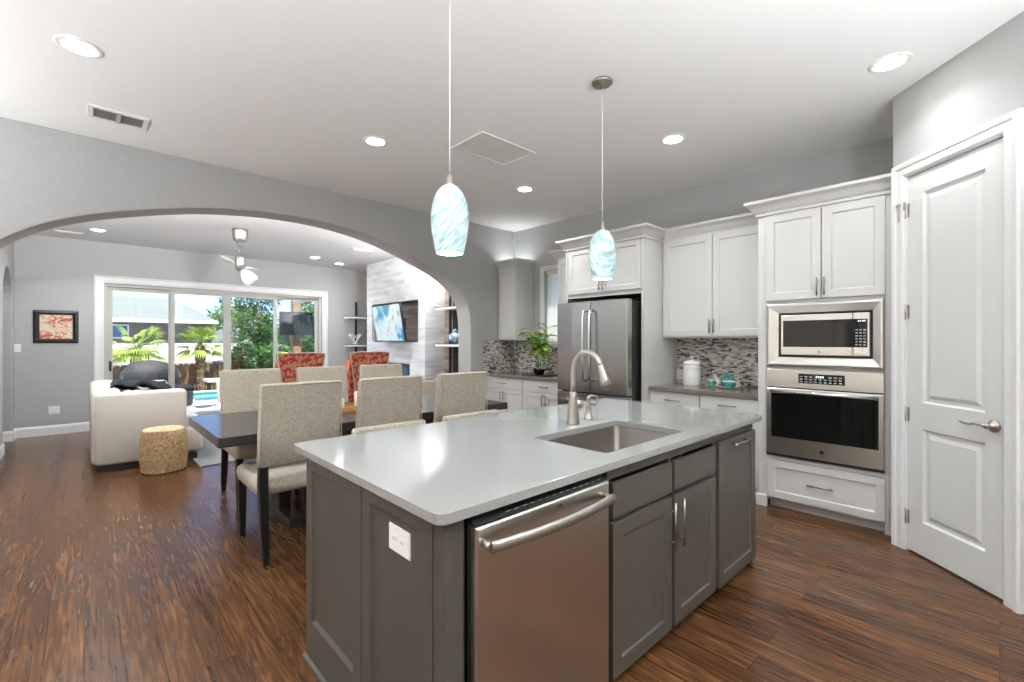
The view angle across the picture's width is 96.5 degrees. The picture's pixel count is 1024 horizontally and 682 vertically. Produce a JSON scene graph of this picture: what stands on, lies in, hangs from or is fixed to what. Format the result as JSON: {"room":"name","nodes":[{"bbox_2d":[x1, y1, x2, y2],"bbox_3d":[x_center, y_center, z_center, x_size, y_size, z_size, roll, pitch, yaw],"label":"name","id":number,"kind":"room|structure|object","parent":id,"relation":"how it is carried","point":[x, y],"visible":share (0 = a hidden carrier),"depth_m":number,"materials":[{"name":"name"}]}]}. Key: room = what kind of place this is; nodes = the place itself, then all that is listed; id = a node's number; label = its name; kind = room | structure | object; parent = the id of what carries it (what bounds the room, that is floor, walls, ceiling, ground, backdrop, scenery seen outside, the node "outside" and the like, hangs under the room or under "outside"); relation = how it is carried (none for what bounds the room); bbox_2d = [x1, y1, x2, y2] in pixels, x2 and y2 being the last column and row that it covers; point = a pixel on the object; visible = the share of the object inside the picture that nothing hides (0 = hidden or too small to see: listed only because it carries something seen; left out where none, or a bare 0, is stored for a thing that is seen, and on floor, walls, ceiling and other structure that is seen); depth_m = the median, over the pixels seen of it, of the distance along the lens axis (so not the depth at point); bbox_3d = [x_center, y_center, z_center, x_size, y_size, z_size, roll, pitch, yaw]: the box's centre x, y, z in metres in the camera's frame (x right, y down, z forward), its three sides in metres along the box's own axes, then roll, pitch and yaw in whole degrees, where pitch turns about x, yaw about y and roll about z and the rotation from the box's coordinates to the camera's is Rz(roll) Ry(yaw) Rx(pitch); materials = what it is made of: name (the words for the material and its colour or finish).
{"room":"kitchen","nodes":[
{"label":"kitchen","id":0,"kind":"room"},
{"bbox_2d":[0,242,13,445],"bbox_3d":[-5.757,-0.080,4.945,0.200,2.920,4.311,0,0,-43],"label":"wall","id":1,"kind":"structure","parent":0,"point":[7,252],"depth_m":6.25,"materials":[{"name":"grey paint"}]},
{"bbox_2d":[3,429,15,441],"bbox_3d":[-7.032,1.310,6.317,0.215,0.140,0.265,0,0,-43],"label":"baseboard","id":2,"kind":"structure","parent":1,"relation":"attached to","point":[8,436],"depth_m":6.27,"materials":[{"name":"white paint"}]},
{"bbox_2d":[14,234,366,427],"bbox_3d":[-5.424,-0.080,8.129,8.000,2.920,0.180,0,0,-43],"label":"wall","id":3,"kind":"structure","parent":0,"point":[51,273],"depth_m":6.97,"materials":[{"name":"grey paint"}]},
{"bbox_2d":[14,422,89,437],"bbox_3d":[-6.745,1.310,6.757,0.835,0.140,0.015,0,0,-43],"label":"baseboard","id":4,"kind":"structure","parent":3,"relation":"attached to","point":[84,426],"depth_m":6.73,"materials":[{"name":"white paint"}]},
{"bbox_2d":[33,310,78,342],"bbox_3d":[-6.735,-0.210,6.754,0.479,0.484,0.031,0,0,-43],"label":"framed picture","id":5,"kind":"object","parent":3,"relation":"attached to","point":[52,326],"visible":1,"depth_m":6.75,"materials":[{"name":"paper"}]},
{"bbox_2d":[40,315,71,338],"bbox_3d":[-6.741,-0.210,6.761,0.343,0.348,0.010,0,0,-43],"label":"print","id":6,"kind":"object","parent":5,"relation":"attached to","point":[51,326],"depth_m":6.76},
{"bbox_2d":[94,275,327,380],"bbox_3d":[-5.130,0.178,8.261,3.586,2.403,0.028,0,0,-43],"label":"trim","id":7,"kind":"structure","parent":3,"relation":"attached to","point":[99,280],"depth_m":7.59,"materials":[{"name":"white paint"}]},
{"bbox_2d":[104,283,320,415],"bbox_3d":[-5.201,0.237,8.337,3.350,2.289,0.120,0,0,-43],"label":"door","id":8,"kind":"structure","parent":3,"relation":"in","point":[108,288],"depth_m":7.78,"materials":[{"name":"grey plastic"}]},
{"bbox_2d":[344,302,366,351],"bbox_3d":[-3.294,0.120,9.812,0.550,1.920,0.265,0,0,-43],"label":"wall shelf","id":9,"kind":"object","parent":3,"relation":"attached to","point":[355,317],"visible":0.39,"depth_m":9.87,"materials":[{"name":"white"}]},
{"bbox_2d":[34,214,395,270],"bbox_3d":[-4.196,-1.705,6.819,8.000,0.330,4.910,0,0,-43],"label":"ceiling","id":10,"kind":"structure","parent":0,"point":[268,239],"depth_m":6.87,"materials":[{"name":"paint"}]},
{"bbox_2d":[220,228,257,286],"bbox_3d":[-3.798,-1.143,6.395,0.481,0.795,0.384,0,0,-23],"label":"ceiling fan","id":11,"kind":"object","parent":10,"relation":"hanging from","point":[240,235],"visible":1,"depth_m":6.28,"materials":[{"name":"white metal"}]},
{"bbox_2d":[0,117,514,372],"bbox_3d":[-3.152,-0.145,4.227,8.480,3.050,0.300,0,0,-43],"label":"wall","id":12,"kind":"structure","parent":0,"point":[50,178],"depth_m":4.28,"materials":[{"name":"grey paint"}]},
{"bbox_2d":[483,340,514,371],"bbox_3d":[-0.186,0.225,6.793,0.618,0.466,0.010,0,0,-43],"label":"tile backsplash","id":13,"kind":"structure","parent":12,"relation":"attached to","point":[498,355],"depth_m":6.77,"materials":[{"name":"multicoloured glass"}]},
{"bbox_2d":[367,257,444,378],"bbox_3d":[-2.064,-0.080,8.638,0.400,2.920,2.170,0,0,-43],"label":"wall","id":14,"kind":"structure","parent":0,"point":[394,280],"depth_m":8.12,"materials":[{"name":"stone"}]},
{"bbox_2d":[372,303,406,341],"bbox_3d":[-2.055,-0.320,8.337,0.565,0.667,1.140,0,0,-40],"label":"television","id":15,"kind":"object","parent":14,"relation":"attached to","point":[389,321],"visible":1,"depth_m":8.12,"materials":[{"name":"blue glass"}]},
{"bbox_2d":[388,362,409,375],"bbox_3d":[-2.095,0.675,8.588,0.314,0.550,1.140,0,0,-43],"label":"fireplace insert","id":16,"kind":"object","parent":14,"relation":"in","point":[405,366],"visible":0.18,"depth_m":8.20,"materials":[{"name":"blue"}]},
{"bbox_2d":[445,289,452,372],"bbox_3d":[-1.667,-0.080,8.675,0.230,2.920,4.160,0,0,-43],"label":"wall","id":17,"kind":"structure","parent":0,"point":[446,292],"depth_m":7.92,"materials":[{"name":"brown wood"}]},
{"bbox_2d":[435,294,457,378],"bbox_3d":[-0.967,0.055,7.563,0.270,2.250,0.680,0,0,-43],"label":"wall shelf","id":18,"kind":"object","parent":17,"relation":"attached to","point":[450,308],"visible":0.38,"depth_m":7.70,"materials":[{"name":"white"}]},
{"bbox_2d":[448,329,457,343],"bbox_3d":[-0.937,-0.079,7.509,0.220,0.242,0.220,0,0,-43],"label":"ginger jar","id":19,"kind":"object","parent":18,"relation":"on","point":[453,337],"visible":0.9,"depth_m":7.43,"materials":[{"name":"blue ceramic"}]},
{"bbox_2d":[453,302,457,372],"bbox_3d":[-0.742,0.080,7.500,0.023,2.100,0.760,0,0,-43],"label":"panel","id":20,"kind":"object","parent":17,"relation":"attached to","point":[455,317],"visible":0.02,"depth_m":7.71,"materials":[{"name":"black"}]},
{"bbox_2d":[0,0,1023,231],"bbox_3d":[-0.205,-1.770,1.206,8.650,0.200,8.740,0,0,-43],"label":"ceiling","id":21,"kind":"structure","parent":0,"point":[285,90],"depth_m":2.98,"materials":[{"name":"paint"}]},
{"bbox_2d":[53,34,103,58],"bbox_3d":[-2.455,-1.666,2.591,0.210,0.008,0.210,0,0,-43],"label":"recessed light","id":22,"kind":"object","parent":21,"relation":"in","point":[78,46],"visible":1,"depth_m":2.59,"materials":[{"name":"white plastic"}]},
{"bbox_2d":[88,103,148,130],"bbox_3d":[-2.938,-1.664,3.414,0.340,0.012,0.240,0,0,-43],"label":"ceiling vent","id":23,"kind":"object","parent":21,"relation":"in","point":[96,112],"visible":1,"depth_m":3.40,"materials":[{"name":"white plastic"}]},
{"bbox_2d":[362,136,387,146],"bbox_3d":[-1.142,-1.666,3.822,0.210,0.008,0.210,0,0,-43],"label":"recessed light","id":24,"kind":"object","parent":21,"relation":"in","point":[374,141],"visible":1,"depth_m":3.82,"materials":[{"name":"white plastic"}]},
{"bbox_2d":[431,0,468,255],"bbox_3d":[-0.284,-1.034,2.091,0.174,1.272,0.174,0,0,-16],"label":"pendant light","id":25,"kind":"object","parent":21,"relation":"hanging from","point":[449,210],"visible":1,"depth_m":2.03,"materials":[{"name":"blue glass"}]},
{"bbox_2d":[452,131,535,166],"bbox_3d":[-0.153,-1.665,3.995,0.620,0.010,0.420,0,0,-43],"label":"access panel","id":26,"kind":"object","parent":21,"relation":"in","point":[483,145],"visible":1,"depth_m":3.98,"materials":[{"name":"white plastic"}]},
{"bbox_2d":[515,186,533,192],"bbox_3d":[0.142,-1.666,5.026,0.210,0.008,0.210,0,0,-43],"label":"recessed light","id":27,"kind":"object","parent":21,"relation":"in","point":[523,189],"visible":1,"depth_m":5.03,"materials":[{"name":"white plastic"}]},
{"bbox_2d":[589,76,615,279],"bbox_3d":[0.581,-1.034,2.943,0.174,1.272,0.174,0,0,-22],"label":"pendant light","id":28,"kind":"object","parent":21,"relation":"hanging from","point":[602,249],"visible":1,"depth_m":2.89,"materials":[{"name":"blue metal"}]},
{"bbox_2d":[660,134,686,144],"bbox_3d":[1.333,-1.666,3.784,0.210,0.008,0.210,0,0,-43],"label":"recessed light","id":29,"kind":"object","parent":21,"relation":"in","point":[672,139],"visible":1,"depth_m":3.78,"materials":[{"name":"white plastic"}]},
{"bbox_2d":[868,52,912,73],"bbox_3d":[2.268,-1.666,2.742,0.210,0.008,0.210,0,0,-43],"label":"recessed light","id":30,"kind":"object","parent":21,"relation":"in","point":[890,62],"visible":1,"depth_m":2.74,"materials":[{"name":"white plastic"}]},
{"bbox_2d":[0,431,1023,681],"bbox_3d":[-1.695,1.440,2.797,8.650,0.120,13.100,0,0,-43],"label":"floor","id":31,"kind":"structure","parent":0,"point":[126,575],"depth_m":2.44,"materials":[{"name":"brown wood"}]},
{"bbox_2d":[90,380,202,472],"bbox_3d":[-4.616,0.950,5.727,0.985,0.860,1.870,0,0,-43],"label":"sofa","id":32,"kind":"object","parent":31,"relation":"on","point":[118,417],"visible":0.76,"depth_m":4.93,"materials":[{"name":"beige fabric"}]},
{"bbox_2d":[119,386,140,391],"bbox_3d":[-4.491,0.710,5.378,0.220,0.340,0.690,0,0,-43],"label":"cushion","id":33,"kind":"object","parent":32,"relation":"on","point":[135,388],"depth_m":5.19,"materials":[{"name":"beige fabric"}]},
{"bbox_2d":[110,379,171,389],"bbox_3d":[-4.429,0.537,5.429,0.560,0.168,0.680,0,0,-43],"label":"throw blanket","id":34,"kind":"object","parent":32,"relation":"on","point":[119,383],"visible":0.94,"depth_m":5.30,"materials":[{"name":"black fabric"}]},
{"bbox_2d":[187,409,197,419],"bbox_3d":[-4.295,0.980,5.541,0.770,0.200,0.720,0,0,-43],"label":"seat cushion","id":35,"kind":"object","parent":32,"relation":"on","point":[190,413],"depth_m":5.55,"materials":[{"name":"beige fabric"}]},
{"bbox_2d":[138,425,187,474],"bbox_3d":[-3.715,1.151,4.879,0.428,0.458,0.428,0,0,-27],"label":"stool","id":36,"kind":"object","parent":31,"relation":"on","point":[162,449],"visible":1,"depth_m":4.73,"materials":[{"name":"beige wicker"}]},
{"bbox_2d":[193,436,256,466],"bbox_3d":[-3.325,1.374,7.080,2.970,0.012,2.920,0,0,-43],"label":"area rug","id":37,"kind":"object","parent":31,"relation":"on","point":[209,455],"visible":0.18,"depth_m":5.41,"materials":[{"name":"white carpet"}]},
{"bbox_2d":[275,352,324,382],"bbox_3d":[-2.720,0.752,5.722,0.574,1.233,0.690,0,0,-39],"label":"chair","id":38,"kind":"object","parent":37,"relation":"on","point":[287,363],"visible":0.2,"depth_m":5.42,"materials":[{"name":"red fabric"}]},
{"bbox_2d":[345,351,389,401],"bbox_3d":[-2.086,0.752,6.316,0.574,1.233,0.690,0,0,-39],"label":"chair","id":39,"kind":"object","parent":37,"relation":"on","point":[356,359],"visible":0.33,"depth_m":6.00,"materials":[{"name":"red fabric"}]},
{"bbox_2d":[421,379,436,394],"bbox_3d":[-1.364,0.968,7.013,0.520,0.801,0.600,0,0,-28],"label":"slipper chair","id":40,"kind":"object","parent":37,"relation":"on","point":[429,385],"visible":0.02,"depth_m":6.75,"materials":[{"name":"fabric"}]},
{"bbox_2d":[219,368,298,507],"bbox_3d":[-2.287,0.824,4.145,0.514,1.112,0.648,0,0,-43],"label":"dining chair","id":41,"kind":"object","parent":31,"relation":"on","point":[239,391],"visible":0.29,"depth_m":4.20,"materials":[{"name":"fabric"}]},
{"bbox_2d":[236,380,342,565],"bbox_3d":[-1.563,0.824,3.196,0.514,1.112,0.648,0,0,-43],"label":"dining chair","id":42,"kind":"object","parent":31,"relation":"on","point":[291,413],"visible":0.66,"depth_m":2.95,"materials":[{"name":"fabric"}]},
{"bbox_2d":[296,366,351,435],"bbox_3d":[-1.802,0.824,4.600,0.514,1.112,0.648,0,0,-43],"label":"dining chair","id":43,"kind":"object","parent":31,"relation":"on","point":[304,374],"visible":0.15,"depth_m":4.78,"materials":[{"name":"fabric"}]},
{"bbox_2d":[189,394,507,528],"bbox_3d":[-1.333,0.998,4.143,2.480,0.765,1.130,0,0,-43],"label":"dining table","id":44,"kind":"object","parent":31,"relation":"on","point":[225,430],"visible":0.26,"depth_m":3.49,"materials":[{"name":"grey wood"}]},
{"bbox_2d":[340,399,422,412],"bbox_3d":[-1.352,0.592,4.112,1.154,0.047,0.194,0,0,-43],"label":"wooden tray","id":45,"kind":"object","parent":44,"relation":"on","point":[347,408],"visible":0.12,"depth_m":3.96,"materials":[{"name":"brown wood"}]},
{"bbox_2d":[359,364,402,378],"bbox_3d":[-1.313,0.824,5.058,0.514,1.112,0.648,0,0,-43],"label":"dining chair","id":46,"kind":"object","parent":31,"relation":"on","point":[375,370],"visible":0.16,"depth_m":5.21,"materials":[{"name":"fabric"}]},
{"bbox_2d":[351,419,425,434],"bbox_3d":[-0.631,0.940,2.651,0.476,0.881,0.351,0,0,-43],"label":"counter stool","id":47,"kind":"object","parent":31,"relation":"on","point":[420,421],"visible":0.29,"depth_m":2.73,"materials":[{"name":"fabric"}]},
{"bbox_2d":[355,375,422,427],"bbox_3d":[-1.096,0.824,3.634,0.514,1.112,0.648,0,0,-43],"label":"dining chair","id":48,"kind":"object","parent":31,"relation":"on","point":[380,400],"visible":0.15,"depth_m":3.39,"materials":[{"name":"fabric"}]},
{"bbox_2d":[433,371,488,422],"bbox_3d":[-0.607,0.824,4.092,0.514,1.112,0.648,0,0,-43],"label":"dining chair","id":49,"kind":"object","parent":31,"relation":"on","point":[463,392],"visible":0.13,"depth_m":3.84,"materials":[{"name":"fabric"}]},
{"bbox_2d":[442,409,498,421],"bbox_3d":[-0.176,0.940,3.077,0.476,0.881,0.351,0,0,-43],"label":"counter stool","id":50,"kind":"object","parent":31,"relation":"on","point":[494,411],"visible":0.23,"depth_m":3.15,"materials":[{"name":"fabric"}]},
{"bbox_2d":[486,376,559,412],"bbox_3d":[0.359,0.941,6.205,0.644,0.878,1.605,0,0,-43],"label":"base cabinet","id":51,"kind":"object","parent":31,"relation":"on","point":[520,394],"visible":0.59,"depth_m":6.04,"materials":[{"name":"grey paint"}]},
{"bbox_2d":[487,371,556,381],"bbox_3d":[0.367,0.480,6.212,0.621,0.040,1.608,0,0,-43],"label":"countertop","id":52,"kind":"structure","parent":51,"relation":"on","point":[509,374],"depth_m":6.19,"materials":[{"name":"beige stone"}]},
{"bbox_2d":[521,374,556,376],"bbox_3d":[0.361,0.456,6.094,0.260,0.009,0.440,0,0,-43],"label":"tray","id":53,"kind":"object","parent":52,"relation":"on","point":[543,375],"visible":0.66,"depth_m":5.97,"materials":[{"name":"black"}]},
{"bbox_2d":[518,323,556,374],"bbox_3d":[0.360,0.109,6.107,0.585,0.685,0.520,0,0,-43],"label":"potted plant","id":54,"kind":"object","parent":53,"relation":"on","point":[537,345],"visible":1,"depth_m":6.04,"materials":[{"name":"green plant"}]},
{"bbox_2d":[302,423,754,681],"bbox_3d":[0.309,0.934,2.398,2.340,0.892,1.092,0,0,-43],"label":"kitchen island","id":55,"kind":"object","parent":31,"relation":"on","point":[680,529],"visible":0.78,"depth_m":1.84,"materials":[{"name":"grey paint"}]},
{"bbox_2d":[389,522,410,560],"bbox_3d":[-0.353,0.625,1.428,0.008,0.082,0.128,0,0,-43],"label":"power outlet","id":56,"kind":"object","parent":55,"relation":"attached to","point":[399,539],"visible":1,"depth_m":1.42,"materials":[{"name":"white plastic"}]},
{"bbox_2d":[294,398,761,524],"bbox_3d":[0.288,0.475,2.449,2.410,0.030,1.170,0,0,-43],"label":"island countertop","id":57,"kind":"structure","parent":55,"relation":"on","point":[452,471],"depth_m":1.89,"materials":[{"name":"white stone"}]},
{"bbox_2d":[567,350,610,424],"bbox_3d":[0.466,0.254,2.518,0.238,0.412,0.270,0,0,-43],"label":"kitchen faucet","id":58,"kind":"object","parent":57,"relation":"on","point":[574,404],"visible":1,"depth_m":2.51,"materials":[{"name":"silver metal"}]},
{"bbox_2d":[584,394,600,419],"bbox_3d":[0.474,0.388,2.719,0.115,0.144,0.054,0,0,-43],"label":"soap dispenser","id":59,"kind":"object","parent":57,"relation":"on","point":[588,415],"visible":1,"depth_m":2.69,"materials":[{"name":"silver metal"}]},
{"bbox_2d":[547,426,682,482],"bbox_3d":[0.495,0.596,2.262,0.749,0.209,0.479,0,0,-43],"label":"sink","id":60,"kind":"object","parent":57,"relation":"in","point":[612,438],"visible":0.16,"depth_m":2.52,"materials":[{"name":"silver metal"}]},
{"bbox_2d":[464,474,615,681],"bbox_3d":[-0.040,0.940,1.706,0.675,0.880,0.696,0,0,-43],"label":"dishwasher","id":61,"kind":"object","parent":55,"relation":"in","point":[537,567],"visible":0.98,"depth_m":1.46,"materials":[{"name":"silver metal"}]},
{"bbox_2d":[557,298,640,404],"bbox_3d":[1.103,0.475,5.097,0.940,1.790,0.920,0,0,-43],"label":"refrigerator","id":62,"kind":"object","parent":31,"relation":"on","point":[611,329],"visible":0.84,"depth_m":4.73,"materials":[{"name":"silver metal"}]},
{"bbox_2d":[555,222,676,401],"bbox_3d":[1.206,0.107,5.193,0.796,2.545,1.192,0,0,-43],"label":"tall cabinet","id":63,"kind":"object","parent":31,"relation":"on","point":[638,270],"visible":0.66,"depth_m":4.79,"materials":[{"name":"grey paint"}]},
{"bbox_2d":[650,390,757,497],"bbox_3d":[1.969,0.941,4.486,0.644,0.878,1.050,0,0,-43],"label":"base cabinet","id":64,"kind":"object","parent":31,"relation":"on","point":[744,405],"visible":0.16,"depth_m":4.19,"materials":[{"name":"grey paint"}]},
{"bbox_2d":[648,382,757,398],"bbox_3d":[1.977,0.480,4.494,0.621,0.040,1.051,0,0,-43],"label":"countertop","id":65,"kind":"structure","parent":64,"relation":"on","point":[743,392],"depth_m":4.33,"materials":[{"name":"beige stone"}]},
{"bbox_2d":[683,356,700,385],"bbox_3d":[1.889,0.310,4.799,0.180,0.300,0.180,0,0,-43],"label":"canister","id":66,"kind":"object","parent":65,"relation":"on","point":[691,368],"visible":1,"depth_m":4.73,"materials":[{"name":"white ceramic"}]},
{"bbox_2d":[714,373,739,385],"bbox_3d":[2.161,0.389,4.591,0.140,0.143,0.227,0,0,-16],"label":"teapot","id":67,"kind":"object","parent":65,"relation":"on","point":[727,377],"visible":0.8,"depth_m":4.55,"materials":[{"name":"teal ceramic"}]},
{"bbox_2d":[721,377,739,385],"bbox_3d":[2.179,0.410,4.563,0.140,0.100,0.181,0,0,-43],"label":"pot","id":68,"kind":"object","parent":67,"relation":"on","point":[723,378],"depth_m":4.53,"materials":[{"name":"teal ceramic"}]},
{"bbox_2d":[743,173,890,535],"bbox_3d":[2.567,0.107,3.773,0.746,2.545,0.973,0,0,-43],"label":"tall cabinet","id":69,"kind":"object","parent":31,"relation":"on","point":[832,242],"visible":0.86,"depth_m":3.50,"materials":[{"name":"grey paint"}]},
{"bbox_2d":[766,368,884,472],"bbox_3d":[2.548,0.585,3.680,0.578,0.710,0.767,0,0,-43],"label":"wall oven","id":70,"kind":"object","parent":69,"relation":"in","point":[837,418],"visible":0.99,"depth_m":3.48,"materials":[{"name":"silver metal"}]},
{"bbox_2d":[767,298,884,369],"bbox_3d":[2.531,-0.048,3.664,0.426,0.510,0.767,0,0,-43],"label":"microwave","id":71,"kind":"object","parent":69,"relation":"in","point":[845,334],"visible":1,"depth_m":3.49,"materials":[{"name":"silver metal"}]},
{"bbox_2d":[515,137,892,387],"bbox_3d":[2.992,-0.145,3.995,0.170,3.050,8.440,0,0,-43],"label":"wall","id":72,"kind":"structure","parent":0,"point":[726,197],"depth_m":4.83,"materials":[{"name":"grey paint"}]},
{"bbox_2d":[494,258,536,339],"bbox_3d":[0.055,-0.588,6.698,0.420,1.155,0.470,0,0,-43],"label":"upper cabinet","id":73,"kind":"object","parent":72,"relation":"attached to","point":[515,275],"visible":0.98,"depth_m":6.62,"materials":[{"name":"grey paint"}]},
{"bbox_2d":[515,340,556,373],"bbox_3d":[0.595,0.225,6.420,0.011,0.466,1.600,0,0,-43],"label":"tile backsplash","id":74,"kind":"structure","parent":72,"relation":"attached to","point":[524,363],"depth_m":6.76,"materials":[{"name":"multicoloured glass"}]},
{"bbox_2d":[540,264,557,346],"bbox_3d":[0.660,-0.490,6.436,0.175,1.160,0.610,0,0,-43],"label":"window","id":75,"kind":"structure","parent":72,"relation":"in","point":[543,269],"depth_m":6.56,"materials":[{"name":"white paint"}]},
{"bbox_2d":[546,270,557,341],"bbox_3d":[0.657,-0.490,6.433,0.055,1.016,0.430,0,0,-43],"label":"window blind","id":76,"kind":"object","parent":75,"relation":"attached to","point":[553,309],"visible":0.36,"depth_m":6.51,"materials":[{"name":"white plastic"}]},
{"bbox_2d":[548,249,565,303],"bbox_3d":[0.810,-0.593,5.893,0.420,1.145,0.537,0,0,-43],"label":"upper cabinet","id":77,"kind":"object","parent":72,"relation":"attached to","point":[559,255],"visible":0.2,"depth_m":5.87,"materials":[{"name":"grey paint"}]},
{"bbox_2d":[663,212,757,337],"bbox_3d":[2.053,-0.599,4.565,0.418,1.133,1.051,0,0,-43],"label":"upper cabinet","id":78,"kind":"object","parent":72,"relation":"attached to","point":[710,268],"visible":0.79,"depth_m":4.46,"materials":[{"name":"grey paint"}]},
{"bbox_2d":[677,338,757,387],"bbox_3d":[2.202,0.214,4.705,0.011,0.488,1.051,0,0,-43],"label":"tile backsplash","id":79,"kind":"structure","parent":72,"relation":"attached to","point":[738,357],"depth_m":4.72,"materials":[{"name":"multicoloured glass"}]},
{"bbox_2d":[893,11,1023,167],"bbox_3d":[2.631,-0.145,1.833,0.120,3.050,2.600,0,0,2],"label":"wall","id":80,"kind":"structure","parent":0,"point":[983,83],"depth_m":2.63,"materials":[{"name":"grey paint"}]},
{"bbox_2d":[896,138,1002,598],"bbox_3d":[2.595,0.146,2.739,0.101,2.443,0.670,0,0,2],"label":"door","id":81,"kind":"structure","parent":80,"relation":"in","point":[955,206],"depth_m":2.68,"materials":[{"name":"white paint"}]},
{"bbox_2d":[891,108,1023,613],"bbox_3d":[2.645,0.101,2.712,0.150,2.558,0.812,0,0,2],"label":"trim","id":82,"kind":"structure","parent":80,"relation":"attached to","point":[1009,127],"depth_m":2.38,"materials":[{"name":"white paint"}]},
{"label":"outside","id":83,"kind":"structure","parent":0,"visible":0},
{"bbox_2d":[193,393,216,400],"bbox_3d":[-7.119,1.905,13.851,4.430,0.650,2.530,0,0,-43],"label":"pool water","id":84,"kind":"structure","parent":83,"point":[213,396],"depth_m":12.78,"materials":[{"name":"teal liquid"}]},
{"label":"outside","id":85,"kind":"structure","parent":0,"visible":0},
{"bbox_2d":[194,383,216,394],"bbox_3d":[-10.256,1.995,10.946,120.000,0.870,150.000,0,0,-43],"label":"ground","id":86,"kind":"structure","parent":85,"point":[211,383],"depth_m":14.55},
{"bbox_2d":[113,291,217,343],"bbox_3d":[-23.442,-1.045,21.846,14.460,5.150,8.860,0,0,-43],"label":"house","id":87,"kind":"structure","parent":86,"relation":"on","point":[135,312],"depth_m":22.43,"materials":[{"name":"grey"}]},
{"bbox_2d":[113,343,239,381],"bbox_3d":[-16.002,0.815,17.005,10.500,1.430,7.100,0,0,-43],"label":"garage","id":88,"kind":"structure","parent":86,"relation":"on","point":[209,359],"depth_m":17.36,"materials":[{"name":"brown"}]},
{"bbox_2d":[113,361,271,390],"bbox_3d":[-8.750,1.100,15.043,13.800,0.860,0.120,0,0,-43],"label":"picket fence","id":89,"kind":"object","parent":86,"relation":"on","point":[261,364],"visible":0.12,"depth_m":14.05,"materials":[{"name":"brown wood"}]},
{"bbox_2d":[175,326,222,390],"bbox_3d":[-9.479,0.508,14.014,1.528,2.044,1.542,0,0,-43],"label":"fan palm","id":90,"kind":"object","parent":86,"relation":"on","point":[206,333],"visible":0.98,"depth_m":13.87,"materials":[{"name":"green plant"}]},
{"bbox_2d":[187,391,219,413],"bbox_3d":[-7.460,1.545,10.887,14.000,0.030,6.610,0,0,-43],"label":"patio","id":91,"kind":"structure","parent":86,"relation":"on","point":[198,408],"depth_m":10.51,"materials":[{"name":"concrete"}]},
{"bbox_2d":[113,324,167,366],"bbox_3d":[-10.193,0.519,12.359,1.821,2.022,1.889,0,0,-43],"label":"fan palm","id":92,"kind":"object","parent":91,"relation":"on","point":[134,353],"visible":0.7,"depth_m":12.29,"materials":[{"name":"green plant"}]},
{"bbox_2d":[117,360,181,383],"bbox_3d":[-8.884,1.005,11.233,1.145,1.050,1.139,0,0,0],"label":"wicker lounge chair","id":93,"kind":"object","parent":91,"relation":"on","point":[146,369],"visible":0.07,"depth_m":11.51,"materials":[{"name":"black"}]},
{"bbox_2d":[175,384,193,406],"bbox_3d":[-7.824,1.278,10.690,0.620,0.505,0.620,0,0,-43],"label":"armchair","id":94,"kind":"object","parent":91,"relation":"on","point":[188,388],"visible":0.3,"depth_m":10.66,"materials":[{"name":"grey fabric"}]},
{"bbox_2d":[175,384,193,389],"bbox_3d":[-7.824,1.087,10.690,0.620,0.125,0.620,0,0,-43],"label":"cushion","id":95,"kind":"object","parent":94,"relation":"on","point":[184,386],"depth_m":10.62,"materials":[{"name":"white fabric"}]},
{"bbox_2d":[203,378,220,407],"bbox_3d":[-6.785,1.202,10.635,0.600,0.655,0.600,0,0,-43],"label":"patio table","id":96,"kind":"object","parent":91,"relation":"on","point":[217,380],"visible":0.44,"depth_m":10.56,"materials":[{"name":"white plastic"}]},
{"bbox_2d":[290,301,300,352],"bbox_3d":[-5.279,-0.195,11.155,0.270,3.450,0.280,0,0,-43],"label":"patio post","id":97,"kind":"object","parent":91,"relation":"on","point":[295,306],"visible":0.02,"depth_m":11.09,"materials":[{"name":"brown wood"}]},
{"bbox_2d":[279,311,312,334],"bbox_3d":[-5.205,-0.420,10.996,0.760,0.560,0.135,0,0,-43],"label":"television","id":98,"kind":"object","parent":97,"relation":"attached to","point":[290,323],"visible":1,"depth_m":10.93,"materials":[{"name":"black"}]},
{"bbox_2d":[205,299,269,331],"bbox_3d":[-21.214,-0.826,35.218,5.681,4.722,5.294,0,0,10],"label":"tree","id":99,"kind":"object","parent":86,"relation":"on","point":[216,315],"visible":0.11,"depth_m":33.48,"materials":[{"name":"green plant"}]},
{"bbox_2d":[232,343,259,369],"bbox_3d":[-8.635,0.795,14.850,0.858,1.479,0.878,0,0,-43],"label":"shrub","id":100,"kind":"object","parent":86,"relation":"on","point":[245,353],"visible":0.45,"depth_m":14.68,"materials":[{"name":"green plant"}]},
{"bbox_2d":[218,297,283,366],"bbox_3d":[-9.227,-0.374,16.417,2.104,3.896,2.188,0,0,17],"label":"tree","id":101,"kind":"object","parent":86,"relation":"on","point":[239,322],"visible":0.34,"depth_m":16.12,"materials":[{"name":"green plant"}]},
{"bbox_2d":[212,320,289,352],"bbox_3d":[-16.812,0.115,29.059,4.800,2.830,7.000,0,0,-43],"label":"gable","id":102,"kind":"object","parent":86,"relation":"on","point":[219,334],"visible":0.11,"depth_m":26.71,"materials":[{"name":"stone"}]},
{"bbox_2d":[260,344,289,367],"bbox_3d":[-7.982,0.818,15.443,1.007,1.432,0.973,0,0,-12],"label":"shrub","id":103,"kind":"object","parent":86,"relation":"on","point":[267,352],"visible":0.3,"depth_m":15.17,"materials":[{"name":"green plant"}]},
{"bbox_2d":[282,301,313,352],"bbox_3d":[-8.189,-0.481,19.199,2.860,4.034,2.786,0,0,-43],"label":"tree","id":104,"kind":"object","parent":86,"relation":"on","point":[307,344],"visible":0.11,"depth_m":18.44,"materials":[{"name":"green plant"}]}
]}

